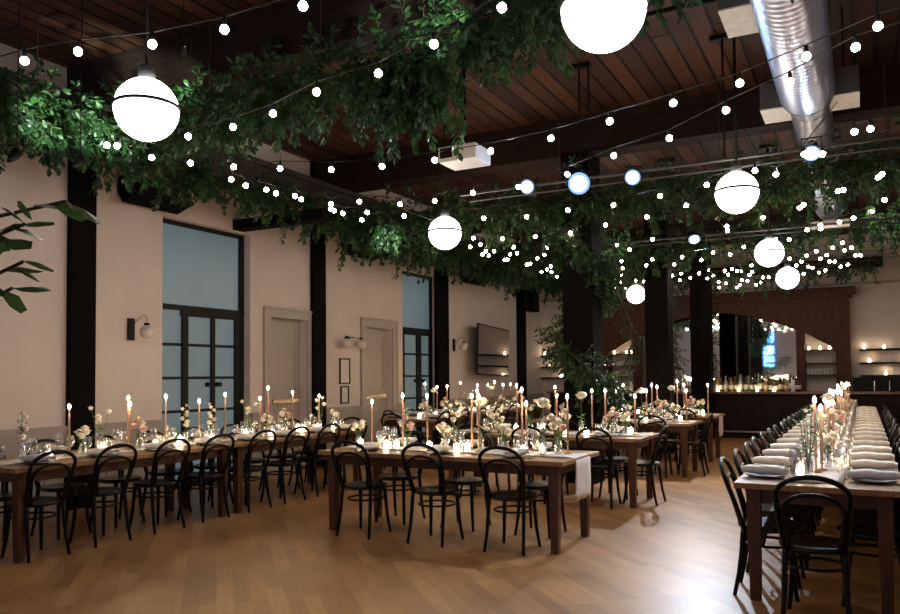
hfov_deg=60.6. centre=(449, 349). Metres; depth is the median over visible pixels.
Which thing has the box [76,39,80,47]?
socket
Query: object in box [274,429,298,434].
folded napkin
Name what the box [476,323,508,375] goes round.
television
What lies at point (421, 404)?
flowers
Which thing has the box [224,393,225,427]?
taper candle
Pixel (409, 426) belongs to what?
flowers
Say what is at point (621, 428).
folded napkin
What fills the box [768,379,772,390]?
bottle
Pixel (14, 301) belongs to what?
potted tree
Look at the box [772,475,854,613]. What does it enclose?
bentwood chair
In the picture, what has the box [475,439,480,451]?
candlestick
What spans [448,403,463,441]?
flowers
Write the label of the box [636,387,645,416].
flowers
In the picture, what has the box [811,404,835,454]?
flowers
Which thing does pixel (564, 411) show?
flowers
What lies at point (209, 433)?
folded napkin
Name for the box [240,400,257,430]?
flowers
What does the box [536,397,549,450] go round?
flowers
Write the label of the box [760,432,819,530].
bentwood chair
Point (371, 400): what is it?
taper candle
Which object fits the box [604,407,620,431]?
flowers
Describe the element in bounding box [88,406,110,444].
flowers
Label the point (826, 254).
string light
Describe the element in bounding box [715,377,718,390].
bottle
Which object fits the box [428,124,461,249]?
globe pendant
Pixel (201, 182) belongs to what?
leaf garland
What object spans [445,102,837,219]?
string light
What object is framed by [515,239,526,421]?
column
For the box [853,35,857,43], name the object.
socket
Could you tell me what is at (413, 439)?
folded napkin
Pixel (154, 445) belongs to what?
folded napkin
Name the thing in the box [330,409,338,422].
flowers
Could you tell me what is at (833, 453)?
wine glass
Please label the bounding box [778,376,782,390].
bottle
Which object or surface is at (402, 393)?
taper candle
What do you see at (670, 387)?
flowers
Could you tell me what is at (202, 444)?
dinner plate
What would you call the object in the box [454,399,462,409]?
flowers
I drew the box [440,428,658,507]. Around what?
table
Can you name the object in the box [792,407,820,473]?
flowers
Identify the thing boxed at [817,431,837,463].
flowers
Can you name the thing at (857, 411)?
folded napkin
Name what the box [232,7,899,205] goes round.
string light
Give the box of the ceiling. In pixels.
[0,0,899,239]
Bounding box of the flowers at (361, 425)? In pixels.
[351,419,365,439]
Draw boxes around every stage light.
[0,0,23,162]
[66,0,86,168]
[175,0,191,59]
[381,162,390,260]
[520,176,536,193]
[568,172,590,193]
[624,165,641,184]
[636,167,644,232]
[687,229,700,243]
[801,136,821,160]
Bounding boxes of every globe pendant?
[111,0,180,141]
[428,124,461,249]
[559,0,648,53]
[626,222,643,303]
[714,37,759,213]
[754,144,784,266]
[775,220,799,288]
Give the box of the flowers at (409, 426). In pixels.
[398,415,414,444]
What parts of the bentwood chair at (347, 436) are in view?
leg, leg, leg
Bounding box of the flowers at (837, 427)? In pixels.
[822,421,841,447]
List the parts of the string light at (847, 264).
string light, string light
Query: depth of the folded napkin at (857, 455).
5.92 m
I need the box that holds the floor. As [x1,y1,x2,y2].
[0,429,899,613]
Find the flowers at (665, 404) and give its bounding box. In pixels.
[657,400,668,418]
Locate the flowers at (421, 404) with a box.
[419,402,425,414]
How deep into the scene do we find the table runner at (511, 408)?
12.98 m
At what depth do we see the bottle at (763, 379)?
17.50 m
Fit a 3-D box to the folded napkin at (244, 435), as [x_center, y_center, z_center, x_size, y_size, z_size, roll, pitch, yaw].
[-2.237,0.971,8.579,0.300,0.067,0.129,-1,-2,23]
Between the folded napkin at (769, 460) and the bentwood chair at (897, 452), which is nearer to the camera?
the folded napkin at (769, 460)
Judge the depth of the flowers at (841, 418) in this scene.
7.88 m
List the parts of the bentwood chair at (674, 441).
seat, leg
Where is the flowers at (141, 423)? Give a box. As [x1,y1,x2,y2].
[131,416,148,445]
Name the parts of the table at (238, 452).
leg, leg, leg, leg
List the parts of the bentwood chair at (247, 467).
leg, leg, seat, leg, leg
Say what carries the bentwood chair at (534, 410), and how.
on the floor
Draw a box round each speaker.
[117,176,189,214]
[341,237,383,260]
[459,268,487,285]
[526,287,538,312]
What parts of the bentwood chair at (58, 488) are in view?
leg, leg, seat, leg, leg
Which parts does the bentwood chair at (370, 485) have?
leg, leg, seat, leg, leg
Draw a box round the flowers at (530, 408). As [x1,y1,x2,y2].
[523,396,536,425]
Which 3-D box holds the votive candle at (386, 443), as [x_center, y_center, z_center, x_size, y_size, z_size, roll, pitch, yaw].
[-0.617,0.916,7.452,0.062,0.079,0.060,-2,-2,28]
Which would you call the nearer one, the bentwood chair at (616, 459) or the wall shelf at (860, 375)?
the bentwood chair at (616, 459)
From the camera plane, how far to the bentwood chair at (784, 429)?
8.99 m
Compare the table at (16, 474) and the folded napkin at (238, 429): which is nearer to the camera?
the table at (16, 474)
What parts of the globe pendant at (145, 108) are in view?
glass globe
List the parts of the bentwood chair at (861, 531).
leg, seat, leg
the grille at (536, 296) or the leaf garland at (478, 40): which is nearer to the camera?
the leaf garland at (478, 40)
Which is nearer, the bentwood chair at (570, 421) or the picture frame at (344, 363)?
the bentwood chair at (570, 421)
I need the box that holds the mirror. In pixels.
[643,313,796,390]
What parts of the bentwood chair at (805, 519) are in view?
leg, leg, leg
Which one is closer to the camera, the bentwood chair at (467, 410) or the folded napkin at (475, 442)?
the folded napkin at (475, 442)
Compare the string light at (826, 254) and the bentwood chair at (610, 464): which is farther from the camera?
the string light at (826, 254)
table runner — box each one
[0,427,335,465]
[341,445,590,500]
[397,408,512,418]
[459,429,650,436]
[539,418,695,421]
[631,413,722,436]
[795,409,854,484]
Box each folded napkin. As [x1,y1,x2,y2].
[20,454,55,461]
[42,445,67,450]
[85,447,118,454]
[99,440,125,445]
[142,442,173,448]
[148,435,174,441]
[193,431,217,436]
[194,437,220,443]
[232,428,254,433]
[235,433,262,438]
[265,425,285,429]
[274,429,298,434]
[293,423,314,426]
[307,426,329,431]
[333,424,350,428]
[356,442,380,448]
[390,413,407,416]
[394,437,416,443]
[412,411,424,414]
[425,414,442,417]
[426,445,449,452]
[431,409,445,412]
[460,439,480,445]
[504,448,528,455]
[530,428,542,433]
[532,442,551,449]
[595,429,608,435]
[609,426,624,431]
[741,464,790,475]
[753,456,797,465]
[762,449,802,457]
[770,443,806,449]
[777,438,807,443]
[782,433,812,437]
[788,429,817,434]
[792,426,819,430]
[847,469,899,480]
[849,459,897,469]
[850,452,894,460]
[851,445,891,452]
[852,435,887,440]
[852,440,889,446]
[853,431,885,435]
[854,427,884,431]
[855,416,879,419]
[855,421,881,424]
[855,424,882,427]
[856,412,878,414]
[856,418,880,421]
[857,409,876,410]
[857,411,877,412]
[857,414,878,416]
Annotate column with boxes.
[561,150,604,483]
[643,210,674,453]
[689,241,714,438]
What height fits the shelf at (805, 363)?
0.030 m
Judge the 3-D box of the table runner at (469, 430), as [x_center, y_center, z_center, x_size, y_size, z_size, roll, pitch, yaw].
[1.194,1.010,9.328,2.400,0.008,0.380,-2,-2,28]
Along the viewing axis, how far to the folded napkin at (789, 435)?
7.89 m
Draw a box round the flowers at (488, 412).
[485,410,495,428]
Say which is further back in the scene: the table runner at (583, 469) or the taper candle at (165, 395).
the taper candle at (165, 395)
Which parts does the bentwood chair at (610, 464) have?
leg, seat, leg, leg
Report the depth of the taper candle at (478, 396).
6.98 m
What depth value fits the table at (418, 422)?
12.78 m
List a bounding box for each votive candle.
[383,440,388,447]
[393,439,399,447]
[453,442,459,450]
[464,442,470,450]
[539,444,545,451]
[628,427,632,433]
[796,463,804,473]
[837,456,846,465]
[839,448,847,457]
[841,443,848,449]
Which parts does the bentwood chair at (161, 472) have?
leg, leg, seat, leg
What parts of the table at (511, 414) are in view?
leg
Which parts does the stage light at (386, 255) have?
cord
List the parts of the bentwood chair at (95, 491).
leg, leg, seat, leg, leg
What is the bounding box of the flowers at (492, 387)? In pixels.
[489,385,494,404]
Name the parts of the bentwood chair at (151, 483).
leg, leg, seat, leg, leg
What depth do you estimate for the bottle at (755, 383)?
17.49 m
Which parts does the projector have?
len panel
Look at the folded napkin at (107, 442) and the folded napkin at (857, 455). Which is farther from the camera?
the folded napkin at (107, 442)
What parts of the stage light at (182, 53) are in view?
cord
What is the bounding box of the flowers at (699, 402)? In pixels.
[695,399,704,410]
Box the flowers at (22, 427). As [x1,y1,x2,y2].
[13,410,29,451]
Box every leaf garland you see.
[0,7,185,195]
[94,0,794,178]
[134,136,363,249]
[333,61,899,271]
[349,0,467,165]
[349,183,561,305]
[473,190,899,296]
[534,197,631,430]
[554,248,881,300]
[613,254,645,386]
[672,277,688,389]
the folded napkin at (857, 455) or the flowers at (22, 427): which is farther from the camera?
the flowers at (22, 427)
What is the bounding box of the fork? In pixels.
[856,484,891,486]
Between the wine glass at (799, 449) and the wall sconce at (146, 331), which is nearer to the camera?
the wine glass at (799, 449)
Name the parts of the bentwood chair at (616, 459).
leg, leg, seat, leg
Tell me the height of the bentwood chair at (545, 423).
0.892 m
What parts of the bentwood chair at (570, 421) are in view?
leg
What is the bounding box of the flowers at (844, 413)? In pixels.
[837,409,847,429]
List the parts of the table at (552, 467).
leg, leg, leg, leg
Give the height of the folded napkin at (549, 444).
0.067 m
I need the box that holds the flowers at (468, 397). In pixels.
[463,389,473,409]
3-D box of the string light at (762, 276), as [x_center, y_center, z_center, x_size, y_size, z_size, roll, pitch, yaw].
[6.393,-1.573,15.591,2.656,0.386,0.898,-2,-3,42]
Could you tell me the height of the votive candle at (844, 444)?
0.079 m
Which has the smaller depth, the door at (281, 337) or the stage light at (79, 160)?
the stage light at (79, 160)
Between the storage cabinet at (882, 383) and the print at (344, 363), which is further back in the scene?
the storage cabinet at (882, 383)
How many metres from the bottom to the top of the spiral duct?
1.200 m
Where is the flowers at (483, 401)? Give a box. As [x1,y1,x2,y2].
[473,397,487,439]
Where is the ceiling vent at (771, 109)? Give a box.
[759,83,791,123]
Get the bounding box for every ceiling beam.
[317,60,899,192]
[450,153,899,233]
[520,203,899,258]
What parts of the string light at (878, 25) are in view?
string light, bulb, bulb, bulb, bulb, bulb, bulb, bulb, bulb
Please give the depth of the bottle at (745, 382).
17.58 m
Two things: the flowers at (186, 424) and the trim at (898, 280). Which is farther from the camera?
the trim at (898, 280)
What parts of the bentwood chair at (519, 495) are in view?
leg, leg, seat, leg, leg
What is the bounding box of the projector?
[438,67,490,170]
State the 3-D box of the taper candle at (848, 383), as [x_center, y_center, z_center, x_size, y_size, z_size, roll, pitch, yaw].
[6.515,0.750,12.572,0.023,0.406,0.023,1,-3,-39]
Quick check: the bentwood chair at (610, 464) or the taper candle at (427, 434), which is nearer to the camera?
the taper candle at (427, 434)
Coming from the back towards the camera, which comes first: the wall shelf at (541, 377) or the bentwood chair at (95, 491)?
the wall shelf at (541, 377)
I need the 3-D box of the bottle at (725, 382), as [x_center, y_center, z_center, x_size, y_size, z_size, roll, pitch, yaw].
[6.384,0.799,17.823,0.084,0.356,0.084,-2,-2,28]
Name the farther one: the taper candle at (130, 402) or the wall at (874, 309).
the wall at (874, 309)
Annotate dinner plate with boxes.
[21,460,55,464]
[87,454,117,457]
[144,448,172,450]
[195,443,220,445]
[237,438,260,440]
[354,448,381,451]
[423,451,451,454]
[501,454,531,458]
[529,448,556,450]
[590,434,612,436]
[745,473,786,478]
[851,478,897,483]
[852,468,893,470]
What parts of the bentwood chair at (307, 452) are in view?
leg, seat, leg, leg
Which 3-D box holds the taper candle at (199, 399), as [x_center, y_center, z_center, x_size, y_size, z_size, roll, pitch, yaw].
[-2.724,0.744,8.359,0.023,0.406,0.023,1,-3,-39]
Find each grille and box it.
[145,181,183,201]
[534,289,538,310]
[809,215,849,229]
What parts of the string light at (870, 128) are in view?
string light, bulb, bulb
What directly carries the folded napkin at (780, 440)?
on the dinner plate
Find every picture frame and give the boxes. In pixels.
[339,358,350,383]
[340,386,348,403]
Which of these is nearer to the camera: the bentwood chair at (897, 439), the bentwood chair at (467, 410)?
the bentwood chair at (897, 439)
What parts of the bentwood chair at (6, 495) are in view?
leg, seat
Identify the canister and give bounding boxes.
[791,380,794,390]
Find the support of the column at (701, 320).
on the floor
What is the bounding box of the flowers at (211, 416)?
[207,402,216,433]
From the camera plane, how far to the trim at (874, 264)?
17.50 m
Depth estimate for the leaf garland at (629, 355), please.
14.26 m
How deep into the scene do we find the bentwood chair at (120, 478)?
7.84 m
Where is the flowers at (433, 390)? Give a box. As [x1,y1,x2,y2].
[431,388,437,412]
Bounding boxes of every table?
[0,441,236,562]
[181,429,367,513]
[318,443,598,553]
[379,413,494,446]
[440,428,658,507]
[454,408,539,427]
[527,419,702,477]
[621,412,724,461]
[733,452,899,613]
[789,435,891,519]
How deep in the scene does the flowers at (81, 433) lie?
7.11 m
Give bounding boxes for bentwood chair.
[0,449,11,541]
[0,449,76,563]
[26,439,91,539]
[69,443,137,547]
[85,434,144,527]
[129,438,190,533]
[136,430,191,516]
[177,434,234,522]
[182,427,232,507]
[220,424,266,499]
[227,429,276,512]
[255,421,300,492]
[260,426,309,503]
[285,419,327,485]
[294,423,340,496]
[323,417,361,483]
[323,421,366,490]
[331,440,391,538]
[375,431,428,524]
[381,413,404,469]
[382,410,414,437]
[401,443,463,547]
[405,408,435,444]
[418,411,450,444]
[424,407,452,442]
[439,409,469,444]
[440,432,493,531]
[456,424,499,497]
[473,407,486,427]
[478,446,540,555]
[488,419,523,489]
[489,406,501,445]
[503,403,529,446]
[504,405,515,446]
[511,426,545,503]
[514,435,566,538]
[523,404,541,428]
[540,413,564,449]
[540,420,579,494]
[576,427,621,508]
[598,421,639,499]
[604,419,620,473]
[619,410,636,456]
[623,425,670,505]
[629,408,653,432]
[637,415,672,477]
[640,406,665,455]
[654,411,683,470]
[672,409,700,461]
[676,413,712,475]
[688,406,709,458]
[719,456,803,601]
[733,448,809,578]
[744,442,810,559]
[751,437,814,539]
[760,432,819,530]
[767,428,821,519]
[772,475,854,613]
[773,424,822,510]
[780,421,787,433]
[783,419,791,429]
[787,416,794,427]
[791,414,798,425]
[798,410,804,420]
[835,511,899,606]
[838,498,899,561]
[852,497,894,560]
[881,408,887,422]
[883,413,891,428]
[884,415,892,432]
[886,418,895,434]
[886,420,895,440]
[888,424,898,445]
[890,428,899,449]
[892,432,899,454]
[894,441,899,462]
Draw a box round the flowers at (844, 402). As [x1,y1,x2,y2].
[834,393,849,409]
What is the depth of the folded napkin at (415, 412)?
13.64 m
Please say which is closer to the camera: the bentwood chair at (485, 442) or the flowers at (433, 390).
the bentwood chair at (485, 442)
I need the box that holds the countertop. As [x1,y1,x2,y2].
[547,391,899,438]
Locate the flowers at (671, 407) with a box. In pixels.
[669,403,679,418]
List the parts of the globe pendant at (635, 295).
glass globe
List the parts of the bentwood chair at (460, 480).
seat, leg, leg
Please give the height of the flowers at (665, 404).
0.291 m
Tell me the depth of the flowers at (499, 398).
15.84 m
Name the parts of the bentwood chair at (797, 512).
leg, seat, leg, leg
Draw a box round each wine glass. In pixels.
[789,449,800,466]
[791,452,802,475]
[832,453,844,479]
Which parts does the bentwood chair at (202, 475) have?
leg, leg, seat, leg, leg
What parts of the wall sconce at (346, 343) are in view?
opal globe, opal globe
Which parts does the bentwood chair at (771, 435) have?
leg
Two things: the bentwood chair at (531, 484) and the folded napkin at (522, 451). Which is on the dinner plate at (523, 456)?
the folded napkin at (522, 451)
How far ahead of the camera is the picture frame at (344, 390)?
13.28 m
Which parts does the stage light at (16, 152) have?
cord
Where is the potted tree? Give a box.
[0,199,99,313]
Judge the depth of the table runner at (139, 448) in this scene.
7.34 m
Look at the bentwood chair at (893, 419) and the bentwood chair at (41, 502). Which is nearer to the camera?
the bentwood chair at (41, 502)
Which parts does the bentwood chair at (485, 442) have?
leg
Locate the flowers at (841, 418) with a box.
[835,409,845,437]
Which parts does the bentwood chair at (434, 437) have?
seat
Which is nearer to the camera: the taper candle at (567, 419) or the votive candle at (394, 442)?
the taper candle at (567, 419)
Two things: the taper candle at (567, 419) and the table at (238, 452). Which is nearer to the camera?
the taper candle at (567, 419)
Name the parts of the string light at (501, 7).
bulb, bulb, bulb, bulb, bulb, bulb, bulb, bulb, bulb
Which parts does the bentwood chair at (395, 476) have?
leg, leg, seat, leg, leg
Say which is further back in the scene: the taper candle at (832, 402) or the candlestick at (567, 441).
the candlestick at (567, 441)
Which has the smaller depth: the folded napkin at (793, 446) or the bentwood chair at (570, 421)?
the folded napkin at (793, 446)
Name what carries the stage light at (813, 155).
attached to the light bar at (721, 37)
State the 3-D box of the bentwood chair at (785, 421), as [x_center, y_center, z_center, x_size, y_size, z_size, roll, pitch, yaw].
[4.408,1.311,9.514,0.523,0.892,0.420,-2,-2,29]
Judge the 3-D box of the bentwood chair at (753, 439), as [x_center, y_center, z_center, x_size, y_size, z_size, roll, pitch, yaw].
[2.955,1.229,6.810,0.523,0.892,0.420,-2,-2,29]
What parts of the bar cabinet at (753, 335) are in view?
post, post, arch panel, cornice, post, post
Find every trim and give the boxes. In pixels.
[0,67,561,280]
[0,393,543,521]
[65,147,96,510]
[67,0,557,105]
[233,208,331,231]
[310,160,326,466]
[433,211,449,444]
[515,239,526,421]
[540,279,899,301]
[542,256,882,288]
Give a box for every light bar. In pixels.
[460,33,899,201]
[601,143,899,249]
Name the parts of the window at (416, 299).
transom pane, pane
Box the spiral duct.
[749,0,849,229]
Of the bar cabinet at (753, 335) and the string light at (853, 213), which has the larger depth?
the bar cabinet at (753, 335)
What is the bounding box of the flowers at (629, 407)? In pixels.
[623,405,631,411]
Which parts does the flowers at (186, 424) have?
stem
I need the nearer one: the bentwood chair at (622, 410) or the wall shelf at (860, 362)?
the bentwood chair at (622, 410)
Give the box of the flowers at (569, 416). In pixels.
[559,412,570,424]
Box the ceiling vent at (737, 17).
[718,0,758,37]
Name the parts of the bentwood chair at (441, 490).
leg, leg, seat, leg, leg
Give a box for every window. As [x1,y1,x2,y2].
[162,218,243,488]
[402,271,432,442]
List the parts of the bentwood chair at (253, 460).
seat, leg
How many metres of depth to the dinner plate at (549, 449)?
7.16 m
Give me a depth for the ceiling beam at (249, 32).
7.46 m
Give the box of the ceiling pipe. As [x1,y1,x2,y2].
[196,0,717,118]
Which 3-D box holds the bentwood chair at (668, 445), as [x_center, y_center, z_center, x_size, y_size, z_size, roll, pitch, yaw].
[2.950,1.377,11.033,0.420,0.892,0.523,-2,-2,29]
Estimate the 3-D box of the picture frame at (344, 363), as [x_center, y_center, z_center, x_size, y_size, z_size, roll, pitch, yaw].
[-1.818,0.380,13.310,0.027,0.441,0.300,-2,-2,28]
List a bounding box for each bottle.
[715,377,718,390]
[719,378,722,390]
[724,376,727,390]
[729,378,732,390]
[734,378,736,390]
[739,374,742,390]
[744,377,747,390]
[749,377,752,390]
[754,377,757,390]
[758,374,761,390]
[762,374,764,390]
[764,378,767,390]
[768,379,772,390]
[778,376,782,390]
[784,379,787,390]
[789,374,791,390]
[795,378,798,390]
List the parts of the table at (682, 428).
leg, leg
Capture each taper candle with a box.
[68,404,70,448]
[127,396,129,436]
[129,402,130,442]
[165,395,166,432]
[198,399,199,435]
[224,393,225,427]
[259,397,260,430]
[267,387,268,423]
[291,390,292,422]
[318,395,319,424]
[371,400,372,439]
[402,393,403,440]
[426,394,428,435]
[471,394,472,436]
[476,389,477,425]
[477,394,479,438]
[516,384,517,420]
[520,387,522,438]
[525,401,527,446]
[556,394,557,426]
[566,394,568,439]
[591,389,592,422]
[604,389,605,422]
[634,394,635,428]
[651,384,652,406]
[656,386,657,415]
[683,384,684,408]
[707,384,708,406]
[813,396,817,454]
[819,404,822,461]
[823,398,826,434]
[826,402,830,452]
[831,399,834,447]
[837,388,840,425]
[840,391,842,424]
[844,386,845,411]
[848,383,849,407]
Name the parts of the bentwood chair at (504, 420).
leg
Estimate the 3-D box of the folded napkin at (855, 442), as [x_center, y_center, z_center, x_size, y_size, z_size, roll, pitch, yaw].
[3.848,0.865,7.044,0.300,0.067,0.129,-2,-2,29]
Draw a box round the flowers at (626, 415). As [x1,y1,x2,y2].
[620,411,630,431]
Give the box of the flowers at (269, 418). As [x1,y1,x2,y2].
[259,413,272,432]
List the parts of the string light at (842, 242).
string light, string light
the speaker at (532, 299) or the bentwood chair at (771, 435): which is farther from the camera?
the speaker at (532, 299)
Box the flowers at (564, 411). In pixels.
[546,404,567,450]
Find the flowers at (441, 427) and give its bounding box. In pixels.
[435,422,452,444]
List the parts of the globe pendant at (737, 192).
glass globe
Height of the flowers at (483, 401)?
0.470 m
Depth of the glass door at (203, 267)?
10.66 m
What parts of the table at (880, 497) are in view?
leg, leg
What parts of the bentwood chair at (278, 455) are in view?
leg, leg, seat, leg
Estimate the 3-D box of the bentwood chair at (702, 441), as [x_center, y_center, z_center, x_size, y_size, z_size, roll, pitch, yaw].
[3.572,1.379,11.234,0.523,0.892,0.420,-2,-2,27]
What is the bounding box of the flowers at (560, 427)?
[547,417,566,449]
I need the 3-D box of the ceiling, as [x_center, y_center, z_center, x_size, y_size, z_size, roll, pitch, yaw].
[3.043,-3.351,7.664,15.300,0.100,24.800,-2,-2,28]
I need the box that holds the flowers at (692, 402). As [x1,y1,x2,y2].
[685,396,695,409]
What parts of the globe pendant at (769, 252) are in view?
glass globe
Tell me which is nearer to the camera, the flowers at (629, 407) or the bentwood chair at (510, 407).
the flowers at (629, 407)
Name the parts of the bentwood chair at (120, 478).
leg, seat, leg, leg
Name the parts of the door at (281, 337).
moulding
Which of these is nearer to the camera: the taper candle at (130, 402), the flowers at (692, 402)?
the taper candle at (130, 402)
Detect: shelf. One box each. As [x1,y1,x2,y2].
[541,377,563,378]
[805,349,833,350]
[805,363,835,363]
[805,374,835,375]
[859,348,899,350]
[860,362,899,363]
[860,375,899,376]
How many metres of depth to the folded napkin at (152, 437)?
8.29 m
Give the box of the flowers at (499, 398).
[497,394,504,404]
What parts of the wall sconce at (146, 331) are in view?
plate, opal globe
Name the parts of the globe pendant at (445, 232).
glass globe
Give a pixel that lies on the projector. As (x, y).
(474, 156)
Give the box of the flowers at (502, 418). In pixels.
[494,405,507,445]
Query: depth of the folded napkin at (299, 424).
10.43 m
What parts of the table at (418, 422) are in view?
leg, leg, leg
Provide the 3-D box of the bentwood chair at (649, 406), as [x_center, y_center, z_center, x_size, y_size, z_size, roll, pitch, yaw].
[3.666,1.471,13.920,0.420,0.892,0.523,-1,-2,26]
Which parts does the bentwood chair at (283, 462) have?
leg, leg, seat, leg, leg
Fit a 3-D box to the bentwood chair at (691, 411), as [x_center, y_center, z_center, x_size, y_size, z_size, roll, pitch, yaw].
[3.963,1.433,12.902,0.420,0.892,0.523,-2,-2,28]
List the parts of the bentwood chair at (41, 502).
leg, leg, seat, leg, leg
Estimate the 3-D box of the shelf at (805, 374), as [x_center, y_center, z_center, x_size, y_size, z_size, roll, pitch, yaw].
[8.666,0.608,17.985,0.650,0.030,0.310,-2,-2,28]
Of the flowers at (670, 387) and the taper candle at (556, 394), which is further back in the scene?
the flowers at (670, 387)
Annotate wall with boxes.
[0,43,541,467]
[541,231,899,417]
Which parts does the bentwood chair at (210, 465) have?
leg, seat, leg, leg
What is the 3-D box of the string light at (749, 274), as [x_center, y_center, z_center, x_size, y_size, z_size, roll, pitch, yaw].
[4.816,-1.565,15.415,4.496,0.386,1.187,-2,-3,39]
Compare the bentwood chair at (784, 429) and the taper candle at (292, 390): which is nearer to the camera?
the bentwood chair at (784, 429)
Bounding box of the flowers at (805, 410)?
[803,409,819,458]
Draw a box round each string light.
[0,0,307,64]
[53,0,505,159]
[150,142,443,221]
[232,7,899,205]
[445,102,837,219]
[458,170,749,247]
[459,201,899,255]
[461,219,711,256]
[477,230,611,260]
[501,230,899,269]
[529,256,892,277]
[614,253,818,288]
[694,255,835,283]
[697,115,899,176]
[699,249,899,270]
[700,268,814,288]
[710,206,885,248]
[736,192,899,219]
[757,241,899,259]
[785,164,899,193]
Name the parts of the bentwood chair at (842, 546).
leg, leg, seat, leg, leg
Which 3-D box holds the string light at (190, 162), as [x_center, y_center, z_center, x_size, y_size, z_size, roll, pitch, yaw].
[-1.444,-1.762,8.199,0.590,0.385,4.497,-2,-2,33]
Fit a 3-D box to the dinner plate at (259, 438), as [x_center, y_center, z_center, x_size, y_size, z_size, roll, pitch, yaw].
[-2.238,1.010,8.575,0.264,0.018,0.264,-2,-2,28]
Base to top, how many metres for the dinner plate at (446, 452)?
0.018 m
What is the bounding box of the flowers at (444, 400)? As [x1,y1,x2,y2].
[439,397,448,413]
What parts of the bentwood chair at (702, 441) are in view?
leg, seat, leg, leg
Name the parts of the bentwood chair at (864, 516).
seat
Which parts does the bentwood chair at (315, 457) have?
leg, seat, leg, leg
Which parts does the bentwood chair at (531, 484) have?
leg, leg, seat, leg, leg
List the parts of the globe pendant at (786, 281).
glass globe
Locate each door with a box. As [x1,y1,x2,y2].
[263,306,311,473]
[360,317,398,442]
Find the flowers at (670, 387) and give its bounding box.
[667,385,674,405]
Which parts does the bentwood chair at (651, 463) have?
leg, seat, leg, leg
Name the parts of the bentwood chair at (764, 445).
leg, leg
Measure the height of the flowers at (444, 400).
0.291 m
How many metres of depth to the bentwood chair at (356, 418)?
10.94 m
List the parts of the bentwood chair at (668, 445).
leg, seat, leg, leg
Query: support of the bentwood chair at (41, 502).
on the floor
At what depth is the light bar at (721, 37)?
8.23 m
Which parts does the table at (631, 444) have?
leg, leg, leg, leg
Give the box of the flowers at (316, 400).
[315,396,326,421]
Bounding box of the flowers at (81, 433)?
[75,425,90,450]
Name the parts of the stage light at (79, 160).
cord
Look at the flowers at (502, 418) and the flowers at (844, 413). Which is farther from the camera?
the flowers at (844, 413)
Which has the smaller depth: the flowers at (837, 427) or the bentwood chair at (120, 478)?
the flowers at (837, 427)
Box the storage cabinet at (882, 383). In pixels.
[853,377,899,390]
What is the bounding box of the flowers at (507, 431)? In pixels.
[499,424,511,446]
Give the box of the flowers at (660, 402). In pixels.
[654,399,662,410]
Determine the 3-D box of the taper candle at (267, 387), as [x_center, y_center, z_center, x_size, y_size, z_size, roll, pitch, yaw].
[-2.229,0.687,9.435,0.023,0.466,0.023,1,-3,-39]
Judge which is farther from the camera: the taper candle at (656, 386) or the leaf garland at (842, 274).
the leaf garland at (842, 274)
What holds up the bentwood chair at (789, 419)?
on the floor
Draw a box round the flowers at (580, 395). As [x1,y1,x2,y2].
[576,391,586,428]
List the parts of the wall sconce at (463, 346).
plate, opal globe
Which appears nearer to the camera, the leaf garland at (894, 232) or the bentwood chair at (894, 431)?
the bentwood chair at (894, 431)
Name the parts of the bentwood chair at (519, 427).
leg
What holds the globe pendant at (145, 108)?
hanging from the ceiling
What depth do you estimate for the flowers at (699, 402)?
13.16 m
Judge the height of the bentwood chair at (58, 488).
0.892 m
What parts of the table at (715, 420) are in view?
leg, leg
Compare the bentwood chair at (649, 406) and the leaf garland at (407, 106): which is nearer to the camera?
the leaf garland at (407, 106)
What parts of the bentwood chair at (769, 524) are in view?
leg, leg, seat, leg, leg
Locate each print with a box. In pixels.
[341,360,348,382]
[342,387,347,402]
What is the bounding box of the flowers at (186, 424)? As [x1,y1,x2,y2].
[180,403,189,438]
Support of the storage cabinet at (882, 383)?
on the floor
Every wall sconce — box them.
[127,314,153,340]
[341,336,365,348]
[452,337,467,350]
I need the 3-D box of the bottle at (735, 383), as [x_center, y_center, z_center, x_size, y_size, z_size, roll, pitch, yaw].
[6.570,0.819,17.723,0.084,0.306,0.084,-2,-2,28]
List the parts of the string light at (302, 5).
bulb, bulb, bulb, bulb, bulb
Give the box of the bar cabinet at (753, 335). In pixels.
[602,286,854,390]
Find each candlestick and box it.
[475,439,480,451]
[563,440,571,453]
[810,455,821,472]
[817,461,827,470]
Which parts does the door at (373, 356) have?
moulding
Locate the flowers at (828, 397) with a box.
[820,393,835,406]
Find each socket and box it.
[22,49,26,56]
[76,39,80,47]
[150,32,154,40]
[222,16,226,24]
[432,32,435,39]
[804,45,808,52]
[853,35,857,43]
[875,13,879,22]
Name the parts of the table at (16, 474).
leg, leg, leg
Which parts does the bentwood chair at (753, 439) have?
leg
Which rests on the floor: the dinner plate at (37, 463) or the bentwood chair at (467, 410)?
the bentwood chair at (467, 410)
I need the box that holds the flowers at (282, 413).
[276,408,290,429]
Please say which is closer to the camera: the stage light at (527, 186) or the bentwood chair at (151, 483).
the bentwood chair at (151, 483)

